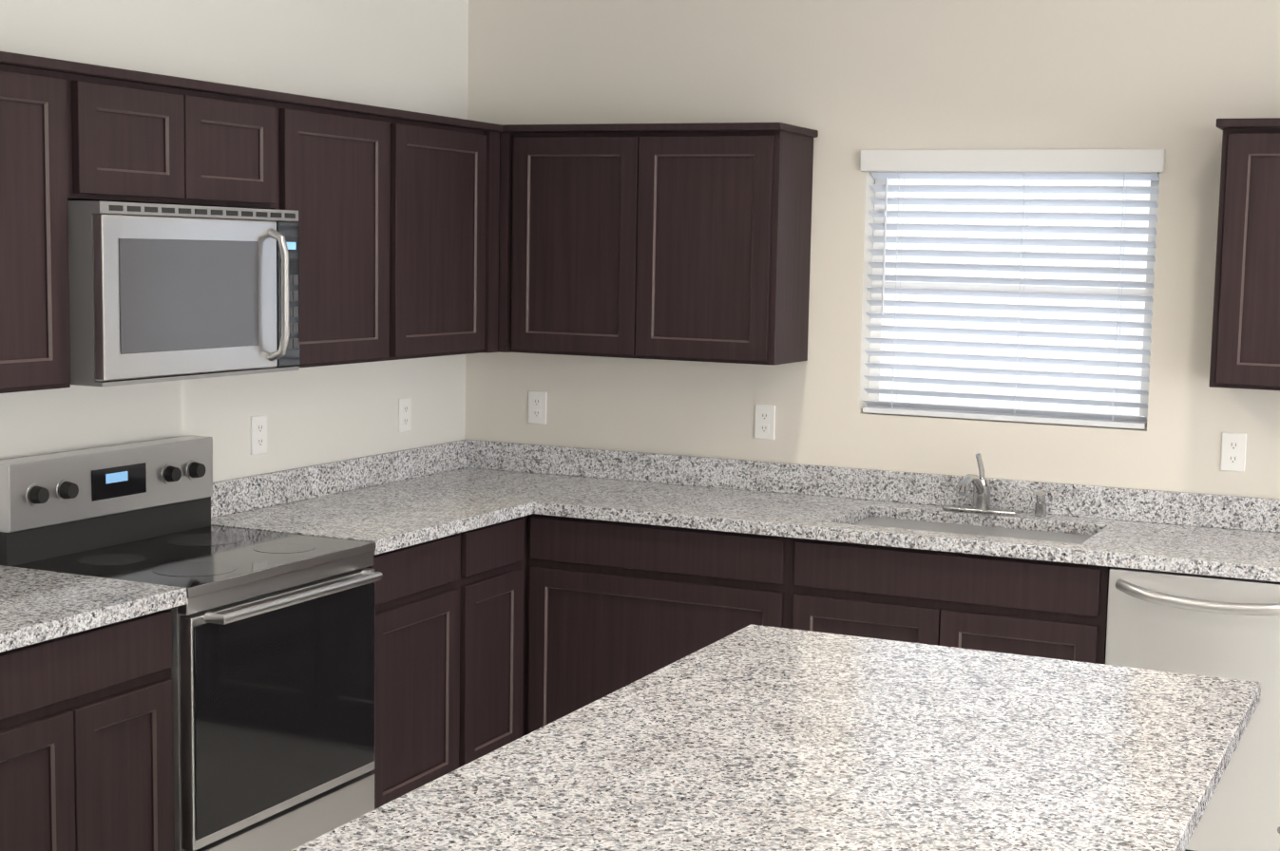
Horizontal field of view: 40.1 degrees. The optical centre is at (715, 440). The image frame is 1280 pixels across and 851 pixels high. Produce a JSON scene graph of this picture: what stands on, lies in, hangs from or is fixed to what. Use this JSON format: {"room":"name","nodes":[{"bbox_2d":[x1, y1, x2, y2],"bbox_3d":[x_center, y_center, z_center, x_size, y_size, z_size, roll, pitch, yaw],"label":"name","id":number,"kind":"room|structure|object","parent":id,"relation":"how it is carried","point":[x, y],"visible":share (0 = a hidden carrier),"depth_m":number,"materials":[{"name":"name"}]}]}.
{"room":"kitchen","nodes":[
{"label":"kitchen","id":0,"kind":"room"},
{"bbox_2d":[0,0,468,482],"bbox_3d":[-1.728,-0.188,4.627,0.150,2.745,4.110,4,7,23],"label":"wall","id":1,"kind":"structure","parent":0,"point":[409,55],"depth_m":5.28,"materials":[{"name":"white paint"}]},
{"bbox_2d":[0,51,83,393],"bbox_3d":[-1.716,-0.494,3.996,0.324,0.758,0.350,4,7,23],"label":"upper cabinet","id":2,"kind":"object","parent":1,"relation":"attached to","point":[42,98],"depth_m":4.00,"materials":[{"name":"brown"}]},
{"bbox_2d":[79,62,193,205],"bbox_3d":[-1.565,-0.749,4.308,0.324,0.313,0.387,4,7,23],"label":"upper cabinet","id":3,"kind":"object","parent":1,"relation":"attached to","point":[139,125],"depth_m":4.27,"materials":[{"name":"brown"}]},
{"bbox_2d":[67,200,299,386],"bbox_3d":[-1.436,-0.385,4.491,0.456,0.433,0.750,4,7,23],"label":"microwave","id":4,"kind":"object","parent":3,"relation":"attached to","point":[162,293],"visible":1,"depth_m":4.32,"materials":[{"name":"grey metal"}]},
{"bbox_2d":[193,79,288,210],"bbox_3d":[-1.411,-0.783,4.662,0.324,0.313,0.388,4,7,23],"label":"upper cabinet","id":5,"kind":"object","parent":1,"relation":"attached to","point":[241,133],"depth_m":4.63,"materials":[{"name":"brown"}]},
{"bbox_2d":[250,415,267,455],"bbox_3d":[-1.375,-0.016,5.277,0.009,0.116,0.072,4,7,23],"label":"outlet","id":6,"kind":"object","parent":1,"relation":"attached to","point":[258,434],"depth_m":5.27,"materials":[{"name":"white plastic"}]},
{"bbox_2d":[288,93,399,367],"bbox_3d":[-1.231,-0.604,5.110,0.324,0.758,0.540,4,7,23],"label":"upper cabinet","id":7,"kind":"object","parent":1,"relation":"attached to","point":[344,156],"depth_m":5.09,"materials":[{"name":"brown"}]},
{"bbox_2d":[398,397,411,433],"bbox_3d":[-1.063,-0.087,5.995,0.009,0.116,0.072,4,7,23],"label":"outlet","id":8,"kind":"object","parent":1,"relation":"attached to","point":[404,404],"depth_m":5.99,"materials":[{"name":"white plastic"}]},
{"bbox_2d":[399,109,490,360],"bbox_3d":[-1.016,-0.653,5.606,0.324,0.758,0.546,4,7,23],"label":"upper cabinet","id":9,"kind":"object","parent":1,"relation":"attached to","point":[422,236],"depth_m":5.56,"materials":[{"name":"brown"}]},
{"bbox_2d":[465,0,1279,499],"bbox_3d":[3.485,-0.059,4.540,9.500,2.745,0.150,4,7,23],"label":"wall","id":10,"kind":"structure","parent":0,"point":[850,80],"depth_m":5.67,"materials":[{"name":"white paint"}]},
{"bbox_2d":[528,391,546,424],"bbox_3d":[-0.634,-0.116,6.239,0.072,0.116,0.009,4,7,23],"label":"outlet","id":11,"kind":"object","parent":10,"relation":"attached to","point":[537,400],"depth_m":6.23,"materials":[{"name":"white plastic"}]},
{"bbox_2d":[497,123,642,358],"bbox_3d":[-0.448,-0.671,5.891,0.534,0.758,0.392,4,7,23],"label":"upper cabinet","id":12,"kind":"object","parent":10,"relation":"attached to","point":[568,194],"depth_m":5.78,"materials":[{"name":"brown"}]},
{"bbox_2d":[638,122,818,365],"bbox_3d":[0.031,-0.642,5.723,0.481,0.758,0.324,4,7,23],"label":"upper cabinet","id":13,"kind":"object","parent":10,"relation":"attached to","point":[725,208],"depth_m":5.59,"materials":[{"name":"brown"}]},
{"bbox_2d":[754,404,775,439],"bbox_3d":[0.167,-0.061,5.895,0.072,0.116,0.009,4,7,23],"label":"outlet","id":14,"kind":"object","parent":10,"relation":"attached to","point":[765,414],"depth_m":5.89,"materials":[{"name":"white plastic"}]},
{"bbox_2d":[867,174,1159,422],"bbox_3d":[0.956,-0.480,5.637,0.933,0.828,0.050,4,7,23],"label":"window","id":15,"kind":"structure","parent":10,"relation":"in","point":[988,287],"depth_m":5.65,"materials":[{"name":"white plastic"}]},
{"bbox_2d":[859,149,1165,429],"bbox_3d":[0.920,-0.489,5.552,0.965,0.856,0.087,4,7,23],"label":"window blinds","id":16,"kind":"object","parent":15,"relation":"attached to","point":[1098,164],"visible":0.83,"depth_m":5.54,"materials":[{"name":"white plastic"}]},
{"bbox_2d":[1220,432,1246,472],"bbox_3d":[1.569,0.036,5.295,0.072,0.116,0.009,4,7,23],"label":"outlet","id":17,"kind":"object","parent":10,"relation":"attached to","point":[1233,446],"depth_m":5.29,"materials":[{"name":"white plastic"}]},
{"bbox_2d":[1208,117,1279,390],"bbox_3d":[1.828,-0.516,4.944,0.795,0.757,0.340,4,7,23],"label":"upper cabinet","id":18,"kind":"object","parent":10,"relation":"attached to","point":[1245,352],"visible":1,"depth_m":4.92,"materials":[{"name":"brown wood"}]},
{"bbox_3d":[1.833,1.730,0.972,9.800,0.120,8.300,4,7,23],"label":"floor","id":19,"kind":"structure","parent":0,"visible":0},
{"bbox_2d":[0,608,173,850],"bbox_3d":[-1.675,0.827,3.933,0.617,0.880,0.663,4,7,23],"label":"base cabinet","id":20,"kind":"object","parent":19,"relation":"on","point":[86,740],"visible":0.96,"depth_m":3.84,"materials":[{"name":"black wood"}]},
{"bbox_2d":[0,565,186,652],"bbox_3d":[-1.651,0.321,3.873,0.644,0.140,0.666,4,7,23],"label":"countertop","id":21,"kind":"structure","parent":20,"relation":"on","point":[37,606],"depth_m":3.89,"materials":[{"name":"stone"}]},
{"bbox_2d":[0,435,382,850],"bbox_3d":[-1.335,0.622,4.546,0.678,1.170,0.754,4,7,23],"label":"range","id":22,"kind":"object","parent":19,"relation":"on","point":[273,659],"visible":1,"depth_m":4.43,"materials":[{"name":"grey"}]},
{"bbox_2d":[365,531,468,809],"bbox_3d":[-1.142,0.706,5.158,0.617,0.880,0.495,4,7,23],"label":"base cabinet","id":23,"kind":"object","parent":19,"relation":"on","point":[421,597],"depth_m":5.06,"materials":[{"name":"black wood"}]},
{"bbox_2d":[210,455,537,554],"bbox_3d":[-1.039,0.186,5.250,0.667,0.140,0.840,4,7,23],"label":"countertop","id":24,"kind":"structure","parent":23,"relation":"on","point":[388,502],"depth_m":5.40,"materials":[{"name":"stone"}]},
{"bbox_2d":[468,514,533,763],"bbox_3d":[-0.968,0.667,5.558,0.617,0.880,0.380,4,7,23],"label":"base cabinet","id":25,"kind":"object","parent":19,"relation":"on","point":[490,639],"depth_m":5.46,"materials":[{"name":"black wood"}]},
{"bbox_2d":[377,439,1279,582],"bbox_3d":[0.555,0.207,5.387,3.487,0.140,0.673,4,7,23],"label":"countertop","id":26,"kind":"structure","parent":25,"relation":"on","point":[1235,537],"depth_m":5.47,"materials":[{"name":"stone"}]},
{"bbox_2d":[852,453,1091,544],"bbox_3d":[0.788,0.173,5.331,0.748,0.229,0.479,4,7,23],"label":"sink","id":27,"kind":"object","parent":26,"relation":"on","point":[981,494],"visible":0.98,"depth_m":5.45,"materials":[{"name":"silver metal"}]},
{"bbox_2d":[529,514,783,733],"bbox_3d":[-0.081,0.668,5.739,0.901,0.880,0.617,4,7,23],"label":"base cabinet","id":28,"kind":"object","parent":19,"relation":"on","point":[613,605],"depth_m":5.48,"materials":[{"name":"black wood"}]},
{"bbox_2d":[780,536,1111,665],"bbox_3d":[0.767,0.726,5.376,0.947,0.880,0.617,4,7,23],"label":"base cabinet","id":29,"kind":"object","parent":19,"relation":"on","point":[1055,610],"depth_m":5.06,"materials":[{"name":"black wood"}]},
{"bbox_2d":[1105,567,1279,850],"bbox_3d":[1.464,0.783,5.033,0.598,0.872,0.687,4,7,23],"label":"dishwasher","id":30,"kind":"object","parent":19,"relation":"on","point":[1222,627],"visible":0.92,"depth_m":4.76,"materials":[{"name":"grey metal"}]},
{"bbox_3d":[0.024,0.993,2.760,0.742,0.880,1.984,4,7,23],"label":"kitchen island","id":31,"kind":"object","parent":19,"relation":"on","visible":0},
{"bbox_2d":[290,625,1260,850],"bbox_3d":[0.160,0.544,2.658,1.066,0.040,2.038,4,7,23],"label":"island countertop","id":32,"kind":"structure","parent":31,"relation":"on","point":[756,738],"depth_m":2.78,"materials":[{"name":"stone"}]}
]}

